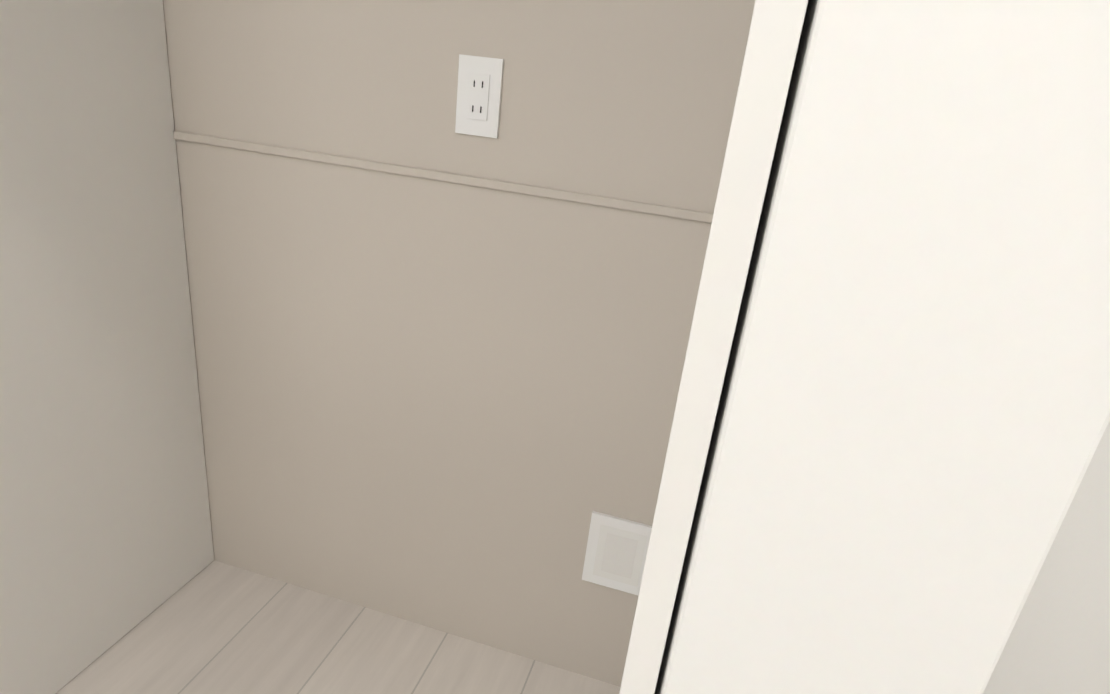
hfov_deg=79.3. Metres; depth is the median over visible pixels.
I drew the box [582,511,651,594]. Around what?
wall plate
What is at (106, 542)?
surround
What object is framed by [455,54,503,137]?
outlet
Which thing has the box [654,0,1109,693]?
door
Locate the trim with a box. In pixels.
[173,131,712,222]
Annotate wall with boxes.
[983,420,1109,693]
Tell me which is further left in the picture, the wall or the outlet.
the outlet
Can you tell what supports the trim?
attached to the wall panel
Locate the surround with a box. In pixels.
[0,0,807,693]
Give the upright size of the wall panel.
1.830 m
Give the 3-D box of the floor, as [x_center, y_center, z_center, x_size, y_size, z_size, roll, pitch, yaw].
[-2.623,1.904,-2.286,6.230,0.120,9.370,12,22,12]
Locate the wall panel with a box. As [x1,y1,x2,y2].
[163,0,754,686]
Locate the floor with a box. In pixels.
[55,560,619,693]

